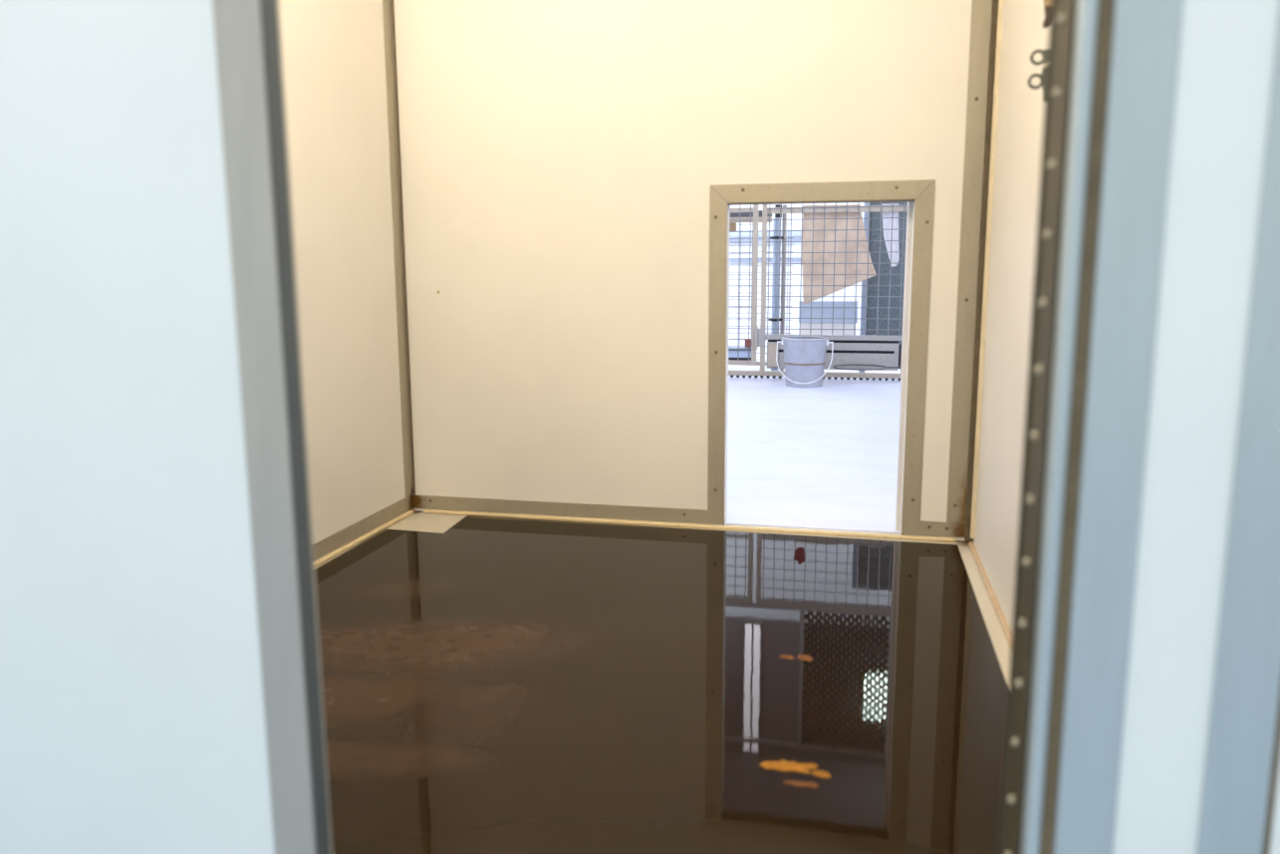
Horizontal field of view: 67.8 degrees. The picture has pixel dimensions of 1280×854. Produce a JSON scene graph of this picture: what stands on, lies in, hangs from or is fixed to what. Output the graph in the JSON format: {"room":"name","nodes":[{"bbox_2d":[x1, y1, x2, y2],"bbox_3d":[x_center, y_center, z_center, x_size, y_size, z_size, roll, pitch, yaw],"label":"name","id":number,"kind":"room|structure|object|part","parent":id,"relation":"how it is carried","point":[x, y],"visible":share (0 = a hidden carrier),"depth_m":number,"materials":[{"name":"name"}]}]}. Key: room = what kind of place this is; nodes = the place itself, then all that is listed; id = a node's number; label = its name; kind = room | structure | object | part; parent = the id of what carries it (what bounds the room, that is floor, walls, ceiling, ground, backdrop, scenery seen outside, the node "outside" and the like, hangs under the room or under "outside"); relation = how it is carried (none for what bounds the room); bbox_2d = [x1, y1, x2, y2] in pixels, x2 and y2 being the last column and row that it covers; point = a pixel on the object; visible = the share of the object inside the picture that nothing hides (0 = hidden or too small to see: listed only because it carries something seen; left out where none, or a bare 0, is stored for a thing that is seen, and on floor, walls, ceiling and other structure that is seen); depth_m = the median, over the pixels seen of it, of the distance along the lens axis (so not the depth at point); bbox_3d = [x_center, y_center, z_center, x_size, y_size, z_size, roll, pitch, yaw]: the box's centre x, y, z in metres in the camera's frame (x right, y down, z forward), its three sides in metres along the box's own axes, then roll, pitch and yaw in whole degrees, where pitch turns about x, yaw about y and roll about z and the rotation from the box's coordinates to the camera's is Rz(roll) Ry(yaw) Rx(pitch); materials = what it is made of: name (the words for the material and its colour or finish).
{"room":"animal kennel","nodes":[
{"label":"animal kennel","id":0,"kind":"room"},
{"bbox_2d":[279,0,413,560],"bbox_3d":[-1.143,-0.714,2.369,0.060,2.450,2.218,2,10,13],"label":"wall","id":1,"kind":"structure","parent":0,"point":[334,59],"depth_m":3.08,"materials":[{"name":"beige paint"}]},
{"bbox_2d":[313,494,413,560],"bbox_3d":[-1.105,0.457,2.556,0.004,0.054,2.207,2,10,13],"label":"baseboard","id":2,"kind":"structure","parent":1,"relation":"attached to","point":[325,546],"depth_m":3.24,"materials":[{"name":"metal"}]},
{"bbox_2d":[314,509,415,567],"bbox_3d":[-1.098,0.492,2.557,0.018,0.017,2.181,2,10,13],"label":"trim","id":3,"kind":"structure","parent":1,"relation":"attached to","point":[346,547],"depth_m":3.22,"materials":[{"name":"beige wood"}]},
{"bbox_2d":[382,0,415,497],"bbox_3d":[-0.870,-0.918,3.393,0.012,2.384,0.062,2,10,13],"label":"trim","id":4,"kind":"structure","parent":1,"relation":"attached to","point":[386,4],"depth_m":3.43,"materials":[{"name":"wood"}]},
{"bbox_2d":[0,0,1279,853],"bbox_3d":[-0.069,-0.494,0.999,5.800,2.450,0.050,2,10,13],"label":"wall","id":5,"kind":"structure","parent":0,"point":[132,714],"depth_m":1.16,"materials":[{"name":"white paint"}]},
{"bbox_2d":[212,0,332,853],"bbox_3d":[-0.445,-0.297,1.108,0.060,2.030,0.040,2,10,13],"label":"trim","id":6,"kind":"structure","parent":5,"relation":"attached to","point":[238,32],"depth_m":1.14,"materials":[{"name":"grey metal"}]},
{"bbox_2d":[998,0,1076,853],"bbox_3d":[0.413,-0.271,0.953,0.009,2.020,0.094,2,10,13],"label":"hinge strip","id":7,"kind":"object","parent":5,"relation":"attached to","point":[1063,12],"visible":1,"depth_m":0.99,"materials":[{"name":"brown metal"}]},
{"bbox_2d":[1021,0,1098,853],"bbox_3d":[0.424,-0.274,0.942,0.017,2.030,0.110,2,10,13],"label":"trim","id":8,"kind":"structure","parent":5,"relation":"attached to","point":[1087,10],"depth_m":0.93,"materials":[{"name":"metal"}]},
{"bbox_2d":[1038,0,1114,853],"bbox_3d":[0.435,-0.270,0.920,0.014,2.030,0.051,2,10,13],"label":"trim","id":9,"kind":"structure","parent":5,"relation":"attached to","point":[1105,21],"depth_m":0.94,"materials":[{"name":"grey metal"}]},
{"bbox_2d":[1053,0,1183,853],"bbox_3d":[0.464,-0.265,0.887,0.057,2.030,0.004,2,10,13],"label":"trim","id":10,"kind":"structure","parent":5,"relation":"attached to","point":[1146,45],"depth_m":0.93,"materials":[{"name":"metal"}]},
{"bbox_2d":[1196,14,1279,853],"bbox_3d":[0.597,-0.468,0.823,0.059,2.450,0.004,2,10,13],"label":"trim","id":11,"kind":"structure","parent":5,"relation":"attached to","point":[1246,681],"depth_m":0.93,"materials":[{"name":"metal"}]},
{"bbox_2d":[1262,694,1279,853],"bbox_3d":[0.630,-0.467,0.817,0.006,2.450,0.002,2,10,13],"label":"trim","id":12,"kind":"structure","parent":5,"relation":"attached to","point":[1276,750],"depth_m":0.95,"materials":[{"name":"grey metal"}]},
{"bbox_2d":[314,354,1011,853],"bbox_3d":[0.978,0.010,5.753,5.800,0.100,9.500,2,10,13],"label":"floor","id":13,"kind":"structure","parent":0,"point":[491,684],"depth_m":2.16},
{"bbox_2d":[728,210,793,365],"bbox_3d":[0.436,-1.255,8.766,1.982,1.421,0.094,2,10,13],"label":"panel","id":14,"kind":"object","parent":13,"relation":"on","point":[745,216],"visible":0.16,"depth_m":8.57,"materials":[{"name":"beige metal"}]},
{"bbox_3d":[0.441,-1.230,8.790,1.982,1.365,0.054,2,10,13],"label":"frame","id":15,"kind":"part","parent":14,"relation":"part of","materials":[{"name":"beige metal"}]},
{"bbox_3d":[0.326,-1.935,8.700,1.753,0.056,0.054,2,10,13],"label":"dark rail","id":16,"kind":"part","parent":14,"relation":"part of","materials":[{"name":"grey metal"}]},
{"bbox_2d":[768,204,786,371],"bbox_3d":[1.179,-1.169,8.169,0.144,1.438,0.072,-1,9,-3],"label":"standpipe","id":17,"kind":"object","parent":13,"relation":"on","point":[776,223],"visible":0.69,"depth_m":8.13,"materials":[{"name":"metal"}]},
{"bbox_2d":[759,760,810,772],"bbox_3d":[0.266,0.620,1.748,0.094,0.005,0.039,2,10,13],"label":"scrap","id":18,"kind":"object","parent":13,"relation":"on","point":[782,765],"visible":1,"depth_m":1.74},
{"bbox_2d":[779,654,794,659],"bbox_3d":[0.346,0.540,2.239,0.036,0.004,0.020,5,11,30],"label":"scrap","id":19,"kind":"object","parent":13,"relation":"on","point":[788,656],"visible":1,"depth_m":2.23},
{"bbox_2d":[782,779,808,786],"bbox_3d":[0.280,0.631,1.687,0.054,0.004,0.015,2,10,13],"label":"scrap","id":20,"kind":"object","parent":13,"relation":"on","point":[793,782],"visible":1,"depth_m":1.69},
{"bbox_2d":[793,546,804,564],"bbox_3d":[0.510,0.408,3.037,0.037,0.002,0.198,2,10,13],"label":"red stain","id":21,"kind":"object","parent":13,"relation":"on","point":[800,551],"visible":1,"depth_m":3.03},
{"bbox_2d":[775,335,833,387],"bbox_3d":[1.281,-0.507,7.414,0.433,0.377,0.383,2,10,13],"label":"bucket","id":22,"kind":"object","parent":13,"relation":"on","point":[804,356],"visible":1,"depth_m":7.30,"materials":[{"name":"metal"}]},
{"bbox_2d":[797,654,812,660],"bbox_3d":[0.388,0.540,2.235,0.036,0.004,0.030,2,10,13],"label":"scrap","id":23,"kind":"object","parent":13,"relation":"on","point":[802,656],"visible":1,"depth_m":2.23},
{"bbox_2d":[798,763,817,768],"bbox_3d":[0.304,0.621,1.749,0.047,0.004,0.019,2,10,13],"label":"scrap","id":24,"kind":"object","parent":13,"relation":"on","point":[808,765],"visible":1,"depth_m":1.75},
{"bbox_2d":[806,780,818,787],"bbox_3d":[0.305,0.631,1.684,0.022,0.004,0.018,2,10,13],"label":"scrap","id":25,"kind":"object","parent":13,"relation":"on","point":[810,784],"visible":1,"depth_m":1.68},
{"bbox_2d":[728,370,901,380],"bbox_3d":[0.735,-0.449,8.060,2.922,0.059,0.040,2,10,13],"label":"sill","id":26,"kind":"structure","parent":13,"relation":"on","point":[774,374],"depth_m":7.84,"materials":[{"name":"beige metal"}]},
{"bbox_2d":[728,204,759,365],"bbox_3d":[0.393,-1.435,7.970,1.180,1.918,0.045,2,10,13],"label":"gate","id":27,"kind":"object","parent":26,"relation":"on","point":[739,356],"visible":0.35,"depth_m":7.90,"materials":[{"name":"beige metal"}]},
{"bbox_3d":[0.397,-0.641,8.113,1.099,0.090,0.007,2,10,13],"label":"kick panel","id":28,"kind":"part","parent":27,"relation":"part of","materials":[{"name":"white metal"}]},
{"bbox_3d":[0.397,-0.556,8.119,1.101,0.041,0.036,2,10,13],"label":"rail","id":29,"kind":"part","parent":27,"relation":"part of","materials":[{"name":"beige metal"}]},
{"bbox_3d":[0.391,-1.794,7.915,1.101,0.035,0.036,2,10,13],"label":"rail","id":30,"kind":"part","parent":27,"relation":"part of","materials":[{"name":"beige metal"}]},
{"bbox_3d":[0.949,-1.441,7.846,0.041,1.871,0.036,2,10,13],"label":"post","id":31,"kind":"part","parent":27,"relation":"part of","materials":[{"name":"beige metal"}]},
{"bbox_2d":[754,201,908,373],"bbox_3d":[1.504,-1.366,7.524,1.224,1.918,0.436,2,10,13],"label":"gate","id":32,"kind":"object","parent":26,"relation":"on","point":[866,352],"visible":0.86,"depth_m":7.76,"materials":[{"name":"beige metal"}]},
{"bbox_3d":[1.021,-1.415,7.834,0.040,1.918,0.036,2,10,13],"label":"post","id":33,"kind":"part","parent":32,"relation":"part of","materials":[{"name":"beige metal"}]},
{"bbox_3d":[1.580,-0.734,7.819,1.100,0.041,0.036,2,10,13],"label":"rail","id":34,"kind":"part","parent":32,"relation":"part of","materials":[{"name":"grey metal"}]},
{"bbox_3d":[1.576,-1.748,7.655,1.100,0.049,0.029,2,10,13],"label":"rail","id":35,"kind":"part","parent":32,"relation":"part of","materials":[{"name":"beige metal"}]},
{"bbox_2d":[801,204,876,304],"bbox_3d":[1.616,-1.392,7.726,0.605,0.800,0.061,2,10,13],"label":"cardboard sheet","id":36,"kind":"object","parent":32,"relation":"hanging from","point":[863,246],"visible":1,"depth_m":7.75,"materials":[{"name":"brown cardboard"}]},
{"bbox_2d":[882,203,898,266],"bbox_3d":[2.002,-1.529,7.612,0.146,0.493,0.056,2,10,13],"label":"cloth","id":37,"kind":"object","parent":32,"relation":"hanging from","point":[887,222],"visible":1,"depth_m":7.62,"materials":[{"name":"white fabric"}]},
{"bbox_3d":[2.129,-1.380,7.587,0.032,1.918,0.036,2,10,13],"label":"post","id":38,"kind":"part","parent":32,"relation":"part of","materials":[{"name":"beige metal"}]},
{"bbox_2d":[811,769,830,777],"bbox_3d":[0.327,0.625,1.719,0.036,0.004,0.020,2,10,13],"label":"scrap","id":39,"kind":"object","parent":13,"relation":"on","point":[820,773],"visible":1,"depth_m":1.72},
{"bbox_2d":[798,299,858,340],"bbox_3d":[1.796,-0.903,9.094,0.541,0.607,0.359,2,10,13],"label":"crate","id":40,"kind":"object","parent":13,"relation":"on","point":[805,312],"visible":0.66,"depth_m":8.90,"materials":[{"name":"plastic"}]},
{"bbox_3d":[1.796,-1.101,9.062,0.541,0.206,0.359,2,10,13],"label":"crate lid","id":41,"kind":"part","parent":40,"relation":"part of","materials":[{"name":"plastic"}]},
{"bbox_2d":[858,201,907,372],"bbox_3d":[2.483,-1.437,8.102,1.149,1.977,0.180,2,10,13],"label":"panel","id":42,"kind":"object","parent":13,"relation":"on","point":[875,223],"visible":0.14,"depth_m":8.21,"materials":[{"name":"blue paint"}]},
{"bbox_2d":[393,0,992,539],"bbox_3d":[0.124,-0.864,3.238,2.142,2.450,0.060,2,10,13],"label":"wall","id":43,"kind":"structure","parent":0,"point":[560,159],"depth_m":3.29,"materials":[{"name":"beige paint"}]},
{"bbox_2d":[413,495,965,536],"bbox_3d":[0.122,0.314,3.399,2.022,0.050,0.008,2,10,13],"label":"baseboard","id":44,"kind":"structure","parent":43,"relation":"attached to","point":[933,528],"depth_m":3.46,"materials":[{"name":"metal"}]},
{"bbox_2d":[423,509,956,541],"bbox_3d":[0.120,0.349,3.398,1.922,0.016,0.017,2,10,13],"label":"trim","id":45,"kind":"structure","parent":43,"relation":"attached to","point":[435,511],"depth_m":3.37,"materials":[{"name":"beige wood"}]},
{"bbox_2d":[707,185,727,524],"bbox_3d":[0.265,-0.228,3.276,0.060,1.174,0.008,2,10,13],"label":"trim","id":46,"kind":"structure","parent":43,"relation":"attached to","point":[715,465],"depth_m":3.27,"materials":[{"name":"wood"}]},
{"bbox_2d":[711,179,934,205],"bbox_3d":[0.593,-0.772,3.142,0.721,0.063,0.068,2,10,13],"label":"trim","id":47,"kind":"structure","parent":43,"relation":"attached to","point":[881,190],"depth_m":3.11,"materials":[{"name":"wood"}]},
{"bbox_2d":[895,201,913,530],"bbox_3d":[0.915,-0.305,3.210,0.054,1.350,0.053,2,10,13],"label":"trim","id":48,"kind":"structure","parent":43,"relation":"attached to","point":[910,203],"depth_m":3.22,"materials":[{"name":"metal"}]},
{"bbox_2d":[901,180,935,534],"bbox_3d":[0.913,-0.208,3.131,0.060,1.174,0.008,2,10,13],"label":"trim","id":49,"kind":"structure","parent":43,"relation":"attached to","point":[924,202],"depth_m":3.13,"materials":[{"name":"wood"}]},
{"bbox_2d":[946,0,998,541],"bbox_3d":[1.050,-0.859,2.992,0.059,2.388,0.008,2,10,13],"label":"trim","id":50,"kind":"structure","parent":43,"relation":"attached to","point":[980,26],"depth_m":3.04,"materials":[{"name":"wood"}]},
{"bbox_2d":[728,202,864,354],"bbox_3d":[1.992,-2.219,9.857,5.454,2.955,0.090,2,10,13],"label":"wall","id":51,"kind":"structure","parent":0,"point":[796,224],"depth_m":10.07,"materials":[{"name":"white paint"}]},
{"bbox_2d":[729,256,800,260],"bbox_3d":[0.865,-1.780,10.127,2.776,0.034,0.027,2,10,13],"label":"trim","id":52,"kind":"structure","parent":51,"relation":"attached to","point":[794,258],"depth_m":10.03,"materials":[{"name":"blue paint"}]},
{"bbox_2d":[729,229,801,237],"bbox_3d":[0.857,-2.037,10.054,2.776,0.071,0.090,2,10,13],"label":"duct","id":53,"kind":"object","parent":51,"relation":"attached to","point":[794,233],"visible":0.02,"depth_m":9.92,"materials":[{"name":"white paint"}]},
{"bbox_2d":[973,0,1049,632],"bbox_3d":[0.890,-0.651,1.923,0.060,2.450,2.201,2,10,13],"label":"wall","id":54,"kind":"structure","parent":0,"point":[1020,113],"depth_m":2.54,"materials":[{"name":"beige paint"}]},
{"bbox_2d":[970,0,1003,537],"bbox_3d":[1.088,-0.832,2.925,0.024,2.420,0.023,2,10,13],"label":"trim","id":55,"kind":"structure","parent":54,"relation":"attached to","point":[1000,2],"depth_m":2.97,"materials":[{"name":"beige wood"}]},
{"bbox_2d":[968,540,1012,649],"bbox_3d":[0.861,0.553,2.130,0.018,0.017,2.101,2,10,13],"label":"trim","id":56,"kind":"structure","parent":54,"relation":"attached to","point":[995,603],"depth_m":2.62,"materials":[{"name":"beige wood"}]},
{"bbox_2d":[1027,48,1047,101],"bbox_3d":[0.840,-0.728,1.970,0.069,0.103,0.029,2,10,13],"label":"bracket","id":57,"kind":"object","parent":54,"relation":"attached to","point":[1042,77],"visible":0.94,"depth_m":1.97,"materials":[{"name":"metal"}]},
{"bbox_3d":[0.853,-0.728,1.970,0.043,0.103,0.024,2,10,13],"label":"bracket plate","id":58,"kind":"part","parent":57,"relation":"part of","materials":[{"name":"metal"}]},
{"bbox_2d":[1042,0,1050,28],"bbox_3d":[0.848,-0.895,1.941,0.046,0.151,0.030,2,10,13],"label":"wall hook","id":59,"kind":"object","parent":54,"relation":"attached to","point":[1047,3],"visible":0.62,"depth_m":1.94,"materials":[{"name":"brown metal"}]},
{"bbox_3d":[0.845,-0.911,1.926,0.046,0.114,0.006,2,10,13],"label":"hook plate","id":60,"kind":"part","parent":59,"relation":"part of","materials":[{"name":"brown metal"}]}
]}

